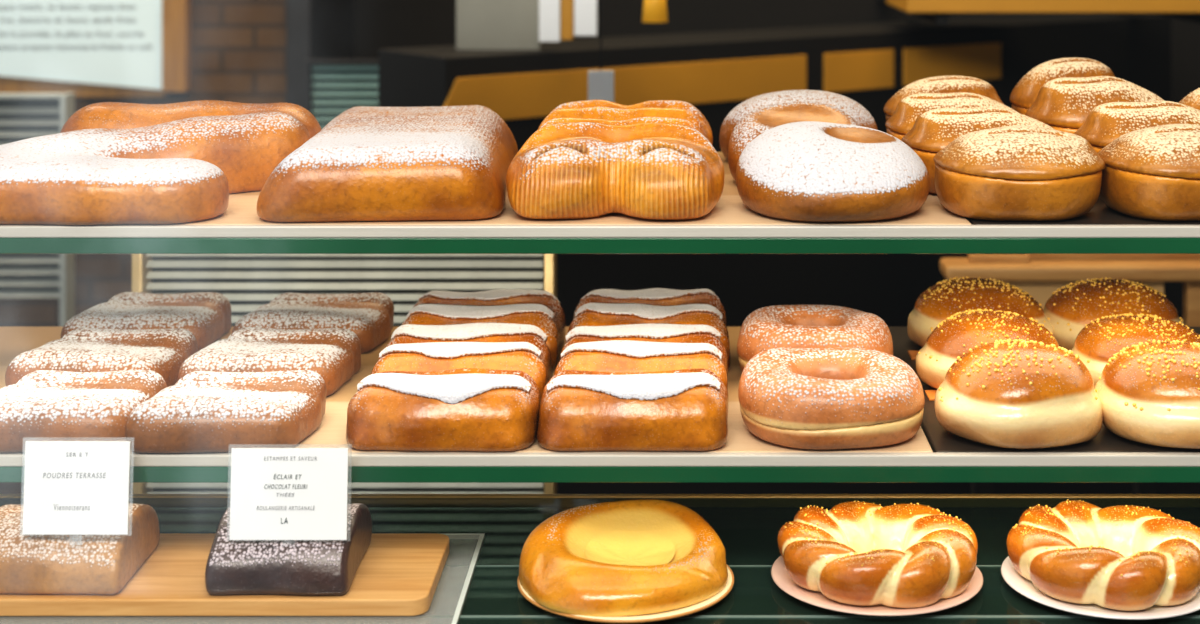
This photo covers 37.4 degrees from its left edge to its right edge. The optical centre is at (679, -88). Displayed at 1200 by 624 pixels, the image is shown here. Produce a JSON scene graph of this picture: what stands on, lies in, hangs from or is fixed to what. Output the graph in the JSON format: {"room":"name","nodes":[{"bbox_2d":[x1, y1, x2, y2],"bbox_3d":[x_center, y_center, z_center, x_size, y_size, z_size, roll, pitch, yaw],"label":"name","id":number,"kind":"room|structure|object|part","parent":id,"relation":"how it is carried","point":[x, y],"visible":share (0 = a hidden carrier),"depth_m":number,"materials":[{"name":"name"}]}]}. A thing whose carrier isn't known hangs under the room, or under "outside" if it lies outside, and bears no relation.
{"room":"food shop","nodes":[
{"label":"food shop","id":0,"kind":"room"},
{"bbox_2d":[0,0,285,623],"bbox_3d":[-1.975,-0.040,3.450,2.450,2.800,0.140,0,0,0],"label":"wall","id":1,"kind":"structure","parent":0,"point":[238,47],"depth_m":3.38,"materials":[{"name":"brick"}]},
{"bbox_2d":[0,0,190,96],"bbox_3d":[-1.188,0.177,3.356,0.512,0.346,0.038,0,0,0],"label":"framed poster","id":2,"kind":"object","parent":1,"relation":"attached to","point":[86,48],"visible":1,"depth_m":3.35,"materials":[{"name":"white paper"}]},
{"bbox_2d":[304,58,378,623],"bbox_3d":[-0.538,0.810,3.140,0.248,1.101,0.044,0,0,0],"label":"shutter","id":3,"kind":"object","parent":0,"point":[332,87],"visible":0.18,"depth_m":3.13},
{"bbox_2d":[132,254,556,623],"bbox_3d":[-0.341,0.841,1.809,0.427,1.038,0.042,0,0,0],"label":"blind","id":4,"kind":"object","parent":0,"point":[249,282],"visible":0.08,"depth_m":1.80,"materials":[{"name":"paint"}]},
{"bbox_2d":[588,0,613,101],"bbox_3d":[-0.097,-0.600,2.183,0.032,1.680,0.006,0,0,0],"label":"paper card","id":5,"kind":"object","parent":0,"point":[600,83],"visible":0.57,"depth_m":2.18,"materials":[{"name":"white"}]},
{"bbox_3d":[-0.097,0.217,2.183,0.032,0.046,0.006,0,0,0],"label":"panel","id":6,"kind":"part","parent":5,"relation":"part of","materials":[{"name":"white paper"}]},
{"bbox_3d":[-0.097,-0.623,2.183,0.002,1.635,0.002,0,0,0],"label":"cord","id":7,"kind":"part","parent":5,"relation":"part of","materials":[{"name":"black plastic"}]},
{"bbox_2d":[642,0,667,22],"bbox_3d":[-0.034,-0.647,2.380,0.035,1.587,0.035,0,0,0],"label":"pendant lamp","id":8,"kind":"object","parent":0,"point":[654,11],"visible":1,"depth_m":2.37,"materials":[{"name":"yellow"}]},
{"bbox_2d":[315,610,1199,623],"bbox_3d":[0.000,1.385,1.305,6.400,0.050,5.250,0,0,0],"label":"floor","id":9,"kind":"structure","parent":0,"point":[1198,611],"depth_m":3.40,"materials":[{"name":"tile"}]},
{"bbox_2d":[0,92,74,623],"bbox_3d":[-1.114,0.822,2.791,0.306,1.075,0.045,0,0,0],"label":"shutter","id":10,"kind":"object","parent":9,"relation":"on","point":[23,116],"visible":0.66,"depth_m":2.78,"materials":[{"name":"paint"}]},
{"bbox_2d":[0,494,1199,619],"bbox_3d":[-0.030,0.555,1.345,1.320,1.610,0.494,0,0,0],"label":"display case","id":11,"kind":"object","parent":9,"relation":"on","point":[154,500],"visible":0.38,"depth_m":1.39,"materials":[{"name":"paint"}]},
{"bbox_2d":[436,533,484,623],"bbox_3d":[-0.372,0.458,1.210,0.456,0.003,0.184,0,0,0],"label":"acrylic tray","id":12,"kind":"object","parent":11,"relation":"on","point":[480,536],"visible":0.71,"depth_m":1.24,"materials":[{"name":"white"}]},
{"bbox_2d":[0,533,448,615],"bbox_3d":[-0.364,0.451,1.209,0.400,0.011,0.124,0,0,0],"label":"cutting board","id":13,"kind":"object","parent":12,"relation":"on","point":[398,574],"visible":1,"depth_m":1.16,"materials":[{"name":"brown wood"}]},
{"bbox_2d":[0,503,159,594],"bbox_3d":[-0.417,0.424,1.199,0.103,0.041,0.097,0,0,0],"label":"cake","id":14,"kind":"object","parent":13,"relation":"on","point":[29,564],"visible":0.75,"depth_m":1.16,"materials":[{"name":"brown food"}]},
{"bbox_2d":[22,441,129,534],"bbox_3d":[-0.396,0.380,1.163,0.073,0.069,0.008,0,0,0],"label":"price card","id":15,"kind":"object","parent":14,"relation":"on","point":[71,487],"visible":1,"depth_m":1.16,"materials":[{"name":"white paper"}]},
{"bbox_2d":[205,503,371,594],"bbox_3d":[-0.263,0.424,1.198,0.095,0.041,0.097,0,0,0],"label":"cake","id":16,"kind":"object","parent":13,"relation":"on","point":[233,567],"visible":0.72,"depth_m":1.16,"materials":[{"name":"brown food"}]},
{"bbox_2d":[230,448,347,539],"bbox_3d":[-0.257,0.384,1.164,0.081,0.068,0.008,0,0,0],"label":"price card","id":17,"kind":"object","parent":16,"relation":"on","point":[277,493],"visible":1,"depth_m":1.16,"materials":[{"name":"white paper"}]},
{"bbox_2d":[0,225,1199,253],"bbox_3d":[-0.030,0.218,1.366,1.260,0.018,0.372,0,0,0],"label":"glass shelf","id":18,"kind":"object","parent":11,"relation":"attached to","point":[14,239],"visible":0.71,"depth_m":1.18,"materials":[{"name":"green glass"}]},
{"bbox_2d":[0,152,971,224],"bbox_3d":[-0.231,0.213,1.367,0.854,0.008,0.360,0,0,0],"label":"serving tray","id":19,"kind":"object","parent":18,"relation":"on","point":[730,209],"visible":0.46,"depth_m":1.20,"materials":[{"name":"beige wood"}]},
{"bbox_2d":[0,100,321,224],"bbox_3d":[-0.431,0.179,1.312,0.300,0.059,0.275,0,0,0],"label":"pastry","id":20,"kind":"object","parent":19,"relation":"on","point":[110,163],"visible":0.94,"depth_m":1.25,"materials":[{"name":"food"}]},
{"bbox_2d":[257,105,517,221],"bbox_3d":[-0.212,0.183,1.343,0.168,0.052,0.319,0,0,-3],"label":"loaf","id":21,"kind":"object","parent":19,"relation":"on","point":[368,163],"visible":0.98,"depth_m":1.19,"materials":[{"name":"brown food"}]},
{"bbox_2d":[506,100,723,219],"bbox_3d":[-0.043,0.180,1.344,0.162,0.057,0.319,0,0,0],"label":"loaf","id":22,"kind":"object","parent":19,"relation":"on","point":[657,159],"visible":1,"depth_m":1.21,"materials":[{"name":"brown food"}]},
{"bbox_2d":[728,101,859,180],"bbox_3d":[0.092,0.179,1.370,0.112,0.059,0.116,0,0,0],"label":"bun","id":23,"kind":"object","parent":19,"relation":"on","point":[754,123],"visible":0.36,"depth_m":1.38,"materials":[{"name":"brown food"}]},
{"bbox_2d":[719,90,877,158],"bbox_3d":[0.100,0.179,1.486,0.133,0.059,0.131,0,0,0],"label":"bun","id":24,"kind":"object","parent":19,"relation":"on","point":[849,106],"visible":0.32,"depth_m":1.46,"materials":[{"name":"food"}]},
{"bbox_2d":[736,121,929,221],"bbox_3d":[0.107,0.180,1.246,0.135,0.058,0.139,0,0,0],"label":"donut","id":25,"kind":"object","parent":19,"relation":"on","point":[806,171],"visible":1,"depth_m":1.20,"materials":[{"name":"white food"}]},
{"bbox_3d":[-0.030,0.222,1.366,1.260,0.011,0.372,0,0,0],"label":"glass pane","id":26,"kind":"part","parent":18,"relation":"part of","materials":[{"name":"glass"}]},
{"bbox_2d":[965,195,1199,224],"bbox_3d":[0.398,0.213,1.367,0.400,0.008,0.360,0,0,0],"label":"serving tray","id":27,"kind":"object","parent":18,"relation":"on","point":[1100,214],"visible":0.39,"depth_m":1.20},
{"bbox_2d":[884,76,1002,129],"bbox_3d":[0.225,0.173,1.501,0.105,0.071,0.090,0,0,-3],"label":"roll","id":28,"kind":"object","parent":27,"relation":"on","point":[938,84],"visible":0.26,"depth_m":1.48,"materials":[{"name":"brown food"}]},
{"bbox_2d":[885,92,1016,140],"bbox_3d":[0.223,0.176,1.416,0.116,0.065,0.088,0,0,3],"label":"roll","id":29,"kind":"object","parent":27,"relation":"on","point":[905,115],"visible":0.25,"depth_m":1.40,"materials":[{"name":"brown food"}]},
{"bbox_2d":[902,107,1054,193],"bbox_3d":[0.229,0.178,1.330,0.124,0.062,0.088,0,0,-3],"label":"roll","id":30,"kind":"object","parent":27,"relation":"on","point":[933,130],"visible":0.33,"depth_m":1.31,"materials":[{"name":"brown food"}]},
{"bbox_2d":[933,125,1105,220],"bbox_3d":[0.237,0.179,1.236,0.117,0.059,0.109,0,0,0],"label":"roll","id":31,"kind":"object","parent":27,"relation":"on","point":[1018,172],"visible":1,"depth_m":1.19,"materials":[{"name":"brown food"}]},
{"bbox_2d":[1010,57,1114,114],"bbox_3d":[0.329,0.166,1.501,0.096,0.086,0.090,0,0,-3],"label":"roll","id":32,"kind":"object","parent":27,"relation":"on","point":[1024,94],"visible":0.28,"depth_m":1.48,"materials":[{"name":"brown food"}]},
{"bbox_2d":[1025,76,1163,133],"bbox_3d":[0.338,0.170,1.417,0.119,0.078,0.088,0,0,-5],"label":"roll","id":33,"kind":"object","parent":27,"relation":"on","point":[1063,104],"visible":0.4,"depth_m":1.39,"materials":[{"name":"brown food"}]},
{"bbox_2d":[1074,101,1199,152],"bbox_3d":[0.359,0.175,1.330,0.124,0.067,0.088,0,0,-3],"label":"roll","id":34,"kind":"object","parent":27,"relation":"on","point":[1106,122],"visible":0.27,"depth_m":1.31,"materials":[{"name":"brown food"}]},
{"bbox_2d":[1098,124,1199,220],"bbox_3d":[0.352,0.179,1.236,0.117,0.060,0.109,0,0,-6],"label":"roll","id":35,"kind":"object","parent":27,"relation":"on","point":[1151,173],"visible":0.94,"depth_m":1.20,"materials":[{"name":"brown food"}]},
{"bbox_2d":[1179,88,1199,109],"bbox_3d":[0.442,0.172,1.419,0.096,0.074,0.090,0,0,0],"label":"roll","id":36,"kind":"object","parent":27,"relation":"on","point":[1192,99],"visible":0.12,"depth_m":1.41,"materials":[{"name":"brown food"}]},
{"bbox_2d":[0,453,1199,482],"bbox_3d":[-0.030,0.371,1.366,1.260,0.018,0.372,0,0,0],"label":"glass shelf","id":37,"kind":"object","parent":11,"relation":"attached to","point":[144,467],"visible":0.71,"depth_m":1.18,"materials":[{"name":"green glass"}]},
{"bbox_2d":[0,327,932,452],"bbox_3d":[-0.244,0.365,1.367,0.828,0.008,0.360,0,0,0],"label":"serving tray","id":38,"kind":"object","parent":37,"relation":"on","point":[14,341],"visible":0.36,"depth_m":1.26,"materials":[{"name":"beige wood"}]},
{"bbox_2d":[0,370,166,452],"bbox_3d":[-0.427,0.344,1.229,0.123,0.035,0.099,0,0,-2],"label":"loaf","id":39,"kind":"object","parent":38,"relation":"on","point":[43,405],"visible":0.8,"depth_m":1.19,"materials":[{"name":"brown food"}]},
{"bbox_2d":[5,328,197,386],"bbox_3d":[-0.442,0.344,1.359,0.123,0.035,0.100,0,0,2],"label":"loaf","id":40,"kind":"object","parent":38,"relation":"on","point":[161,351],"visible":0.58,"depth_m":1.34,"materials":[{"name":"brown food"}]},
{"bbox_2d":[61,292,231,351],"bbox_3d":[-0.447,0.344,1.489,0.123,0.035,0.099,0,0,-1],"label":"loaf","id":41,"kind":"object","parent":38,"relation":"on","point":[207,315],"visible":0.67,"depth_m":1.47,"materials":[{"name":"brown food"}]},
{"bbox_2d":[125,370,326,452],"bbox_3d":[-0.313,0.344,1.228,0.123,0.035,0.100,0,0,-2],"label":"loaf","id":42,"kind":"object","parent":38,"relation":"on","point":[204,411],"visible":0.99,"depth_m":1.19,"materials":[{"name":"brown food"}]},
{"bbox_2d":[178,327,360,396],"bbox_3d":[-0.313,0.344,1.359,0.123,0.035,0.099,0,0,2],"label":"loaf","id":43,"kind":"object","parent":38,"relation":"on","point":[334,354],"visible":0.63,"depth_m":1.34,"materials":[{"name":"brown food"}]},
{"bbox_2d":[232,292,393,353],"bbox_3d":[-0.307,0.344,1.488,0.123,0.035,0.100,0,0,-1],"label":"loaf","id":44,"kind":"object","parent":38,"relation":"on","point":[370,316],"visible":0.72,"depth_m":1.47,"materials":[{"name":"brown food"}]},
{"bbox_2d":[346,368,540,451],"bbox_3d":[-0.162,0.339,1.227,0.132,0.044,0.096,0,0,0],"label":"pastry","id":45,"kind":"object","parent":38,"relation":"on","point":[459,409],"visible":1,"depth_m":1.19,"materials":[{"name":"brown food"}]},
{"bbox_2d":[371,323,552,396],"bbox_3d":[-0.163,0.339,1.328,0.132,0.045,0.116,0,0,0],"label":"pastry","id":46,"kind":"object","parent":38,"relation":"on","point":[498,346],"visible":0.64,"depth_m":1.30,"materials":[{"name":"brown food"}]},
{"bbox_2d":[402,289,565,369],"bbox_3d":[-0.161,0.339,1.446,0.131,0.044,0.131,0,0,0],"label":"pastry","id":47,"kind":"object","parent":38,"relation":"on","point":[542,309],"visible":0.57,"depth_m":1.43,"materials":[{"name":"brown food"}]},
{"bbox_2d":[537,368,727,450],"bbox_3d":[-0.032,0.339,1.227,0.133,0.045,0.096,0,0,0],"label":"pastry","id":48,"kind":"object","parent":38,"relation":"on","point":[682,409],"visible":1,"depth_m":1.19,"materials":[{"name":"brown food"}]},
{"bbox_2d":[554,323,727,390],"bbox_3d":[-0.028,0.339,1.327,0.129,0.045,0.115,0,0,0],"label":"pastry","id":49,"kind":"object","parent":38,"relation":"on","point":[650,347],"visible":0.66,"depth_m":1.30,"materials":[{"name":"brown food"}]},
{"bbox_2d":[568,288,730,368],"bbox_3d":[-0.025,0.339,1.447,0.131,0.045,0.131,0,0,0],"label":"pastry","id":50,"kind":"object","parent":38,"relation":"on","point":[601,307],"visible":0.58,"depth_m":1.43,"materials":[{"name":"brown food"}]},
{"bbox_2d":[737,305,892,371],"bbox_3d":[0.105,0.337,1.379,0.124,0.049,0.124,0,0,0],"label":"doughnut","id":51,"kind":"object","parent":38,"relation":"on","point":[777,326],"visible":0.56,"depth_m":1.35,"materials":[{"name":"brown food"}]},
{"bbox_2d":[738,348,924,449],"bbox_3d":[0.106,0.338,1.243,0.129,0.046,0.130,0,0,0],"label":"doughnut","id":52,"kind":"object","parent":38,"relation":"on","point":[801,398],"visible":1,"depth_m":1.19,"materials":[{"name":"brown food"}]},
{"bbox_3d":[-0.030,0.375,1.366,1.260,0.011,0.372,0,0,0],"label":"glass pane","id":53,"kind":"part","parent":37,"relation":"part of","materials":[{"name":"glass"}]},
{"bbox_2d":[888,327,1199,452],"bbox_3d":[0.385,0.365,1.367,0.426,0.008,0.360,0,0,0],"label":"serving tray","id":54,"kind":"object","parent":37,"relation":"on","point":[940,440],"visible":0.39,"depth_m":1.21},
{"bbox_2d":[908,351,918,359],"bbox_3d":[0.203,0.360,1.442,0.032,0.002,0.024,0,0,0],"label":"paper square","id":55,"kind":"object","parent":54,"relation":"on","point":[912,354],"visible":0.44,"depth_m":1.44,"materials":[{"name":"orange paper"}]},
{"bbox_2d":[925,390,936,400],"bbox_3d":[0.201,0.360,1.322,0.032,0.002,0.024,0,0,0],"label":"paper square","id":56,"kind":"object","parent":54,"relation":"on","point":[930,394],"visible":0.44,"depth_m":1.32,"materials":[{"name":"orange paper"}]},
{"bbox_2d":[907,276,1053,346],"bbox_3d":[0.248,0.334,1.471,0.114,0.055,0.119,0,0,-32],"label":"bun","id":57,"kind":"object","parent":54,"relation":"on","point":[946,298],"visible":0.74,"depth_m":1.45,"materials":[{"name":"orange food"}]},
{"bbox_2d":[915,308,1058,388],"bbox_3d":[0.239,0.334,1.355,0.112,0.055,0.109,0,0,29],"label":"bun","id":58,"kind":"object","parent":54,"relation":"on","point":[954,336],"visible":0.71,"depth_m":1.33,"materials":[{"name":"orange food"}]},
{"bbox_2d":[934,339,1102,448],"bbox_3d":[0.234,0.331,1.234,0.116,0.062,0.113,0,0,-2],"label":"bun","id":59,"kind":"object","parent":54,"relation":"on","point":[1016,394],"visible":1,"depth_m":1.19,"materials":[{"name":"orange food"}]},
{"bbox_2d":[1043,277,1184,350],"bbox_3d":[0.357,0.334,1.472,0.118,0.055,0.117,0,0,-26],"label":"bun","id":60,"kind":"object","parent":54,"relation":"on","point":[1069,308],"visible":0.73,"depth_m":1.44,"materials":[{"name":"orange food"}]},
{"bbox_2d":[1071,313,1199,387],"bbox_3d":[0.355,0.335,1.357,0.122,0.052,0.111,0,0,-43],"label":"bun","id":61,"kind":"object","parent":54,"relation":"on","point":[1097,342],"visible":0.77,"depth_m":1.33,"materials":[{"name":"orange food"}]},
{"bbox_2d":[1094,340,1199,448],"bbox_3d":[0.346,0.331,1.236,0.112,0.061,0.118,0,0,11],"label":"bun","id":62,"kind":"object","parent":54,"relation":"on","point":[1149,393],"visible":0.98,"depth_m":1.20,"materials":[{"name":"orange food"}]},
{"bbox_3d":[-0.030,0.463,1.395,1.320,0.009,0.007,0,0,0],"label":"rail","id":63,"kind":"part","parent":11,"relation":"part of","materials":[{"name":"gold metal"}]},
{"bbox_2d":[517,564,733,623],"bbox_3d":[-0.037,0.456,1.207,0.148,0.007,0.148,0,0,0],"label":"plate","id":64,"kind":"object","parent":11,"relation":"on","point":[722,594],"visible":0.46,"depth_m":1.15,"materials":[{"name":"beige glazed ceramic"}]},
{"bbox_2d":[519,499,727,616],"bbox_3d":[-0.039,0.437,1.206,0.142,0.039,0.133,0,0,0],"label":"pastry","id":65,"kind":"object","parent":64,"relation":"on","point":[621,558],"visible":1,"depth_m":1.19,"materials":[{"name":"yellow food"}]},
{"bbox_2d":[771,556,983,615],"bbox_3d":[0.135,0.456,1.215,0.145,0.007,0.145,0,0,0],"label":"plate","id":66,"kind":"object","parent":11,"relation":"on","point":[779,574],"visible":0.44,"depth_m":1.17,"materials":[{"name":"beige ceramic"}]},
{"bbox_2d":[777,501,977,607],"bbox_3d":[0.136,0.438,1.217,0.140,0.037,0.137,0,0,0],"label":"bread","id":67,"kind":"object","parent":66,"relation":"on","point":[905,555],"visible":1,"depth_m":1.18,"materials":[{"name":"orange food"}]},
{"bbox_2d":[1001,556,1199,619],"bbox_3d":[0.293,0.456,1.210,0.146,0.007,0.146,0,0,0],"label":"plate","id":68,"kind":"object","parent":11,"relation":"on","point":[1022,585],"visible":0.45,"depth_m":1.16,"materials":[{"name":"white ceramic"}]},
{"bbox_2d":[1006,499,1199,610],"bbox_3d":[0.295,0.437,1.211,0.139,0.038,0.138,0,0,0],"label":"bread","id":69,"kind":"object","parent":68,"relation":"on","point":[1119,557],"visible":1,"depth_m":1.18,"materials":[{"name":"orange food"}]},
{"bbox_2d":[379,13,1170,623],"bbox_3d":[0.256,0.781,3.067,1.665,1.157,0.200,0,0,-38],"label":"counter","id":70,"kind":"object","parent":9,"relation":"on","point":[714,72],"visible":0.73,"depth_m":2.86,"materials":[{"name":"black"}]},
{"bbox_2d":[456,0,539,49],"bbox_3d":[-0.270,-0.600,2.633,0.125,1.679,0.006,0,0,0],"label":"board","id":71,"kind":"object","parent":70,"relation":"on","point":[480,24],"visible":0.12,"depth_m":2.63,"materials":[{"name":"white"}]},
{"bbox_2d":[539,0,559,41],"bbox_3d":[-0.192,-0.625,2.603,0.031,1.630,0.006,0,0,0],"label":"paper strip","id":72,"kind":"object","parent":70,"relation":"on","point":[549,10],"visible":1,"depth_m":2.60,"materials":[{"name":"white paper"}]},
{"bbox_2d":[561,0,572,39],"bbox_3d":[-0.166,-0.627,2.603,0.018,1.627,0.006,0,0,0],"label":"paper strip","id":73,"kind":"object","parent":70,"relation":"on","point":[566,5],"visible":1,"depth_m":2.60,"materials":[{"name":"orange paper"}]},
{"bbox_2d":[574,0,596,35],"bbox_3d":[-0.139,-0.630,2.603,0.034,1.621,0.006,0,0,0],"label":"paper strip","id":74,"kind":"object","parent":70,"relation":"on","point":[585,11],"visible":1,"depth_m":2.60,"materials":[{"name":"white paper"}]},
{"bbox_3d":[-0.068,0.266,2.694,0.695,0.065,0.006,0,0,-38],"label":"door","id":75,"kind":"part","parent":70,"relation":"part of","materials":[{"name":"brown wood"}]},
{"bbox_3d":[0.301,0.266,2.980,0.160,0.065,0.006,0,0,-38],"label":"door","id":76,"kind":"part","parent":70,"relation":"part of","materials":[{"name":"brown wood"}]},
{"bbox_3d":[0.481,0.266,3.119,0.245,0.065,0.006,0,0,-38],"label":"door","id":77,"kind":"part","parent":70,"relation":"part of","materials":[{"name":"brown wood"}]},
{"bbox_2d":[939,258,1199,623],"bbox_3d":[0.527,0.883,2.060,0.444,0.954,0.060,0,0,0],"label":"countertop","id":78,"kind":"structure","parent":9,"relation":"on","point":[1040,279],"depth_m":2.05,"materials":[{"name":"brown wood"}]},
{"bbox_3d":[0.351,0.972,2.058,0.024,0.776,0.024,0,0,0],"label":"leg","id":79,"kind":"part","parent":78,"relation":"part of","materials":[{"name":"black"}]},
{"bbox_2d":[968,254,1029,262],"bbox_3d":[0.371,0.402,2.061,0.070,0.008,0.018,0,0,0],"label":"wooden board","id":80,"kind":"object","parent":78,"relation":"on","point":[972,258],"visible":0.86,"depth_m":2.05,"materials":[{"name":"brown wood"}]},
{"bbox_3d":[0.448,0.504,2.058,0.224,0.160,0.024,0,0,0],"label":"panel","id":81,"kind":"part","parent":78,"relation":"part of","materials":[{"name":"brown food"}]},
{"bbox_2d":[1028,254,1199,259],"bbox_3d":[0.583,0.398,2.079,0.354,0.016,0.018,0,0,0],"label":"wooden board","id":82,"kind":"object","parent":78,"relation":"on","point":[1032,256],"visible":0.25,"depth_m":2.07,"materials":[{"name":"brown wood"}]},
{"bbox_3d":[0.542,0.972,2.058,0.024,0.776,0.024,0,0,0],"label":"leg","id":83,"kind":"part","parent":78,"relation":"part of","materials":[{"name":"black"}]},
{"bbox_2d":[354,0,1199,527],"bbox_3d":[1.215,-0.040,3.855,3.970,2.800,0.150,0,0,0],"label":"wall","id":84,"kind":"structure","parent":0,"point":[378,24],"depth_m":3.78,"materials":[{"name":"black paint"}]},
{"bbox_2d":[286,0,353,623],"bbox_3d":[-0.720,-0.040,3.590,0.047,2.800,0.500,0,0,0],"label":"trim","id":85,"kind":"structure","parent":84,"relation":"attached to","point":[316,29],"depth_m":3.35,"materials":[{"name":"paint"}]},
{"bbox_2d":[881,0,1199,24],"bbox_3d":[0.651,0.155,3.330,0.561,0.055,0.900,0,0,0],"label":"wall shelf","id":86,"kind":"object","parent":84,"relation":"attached to","point":[937,12],"visible":1,"depth_m":2.88,"materials":[{"name":"brown wood"}]}
]}

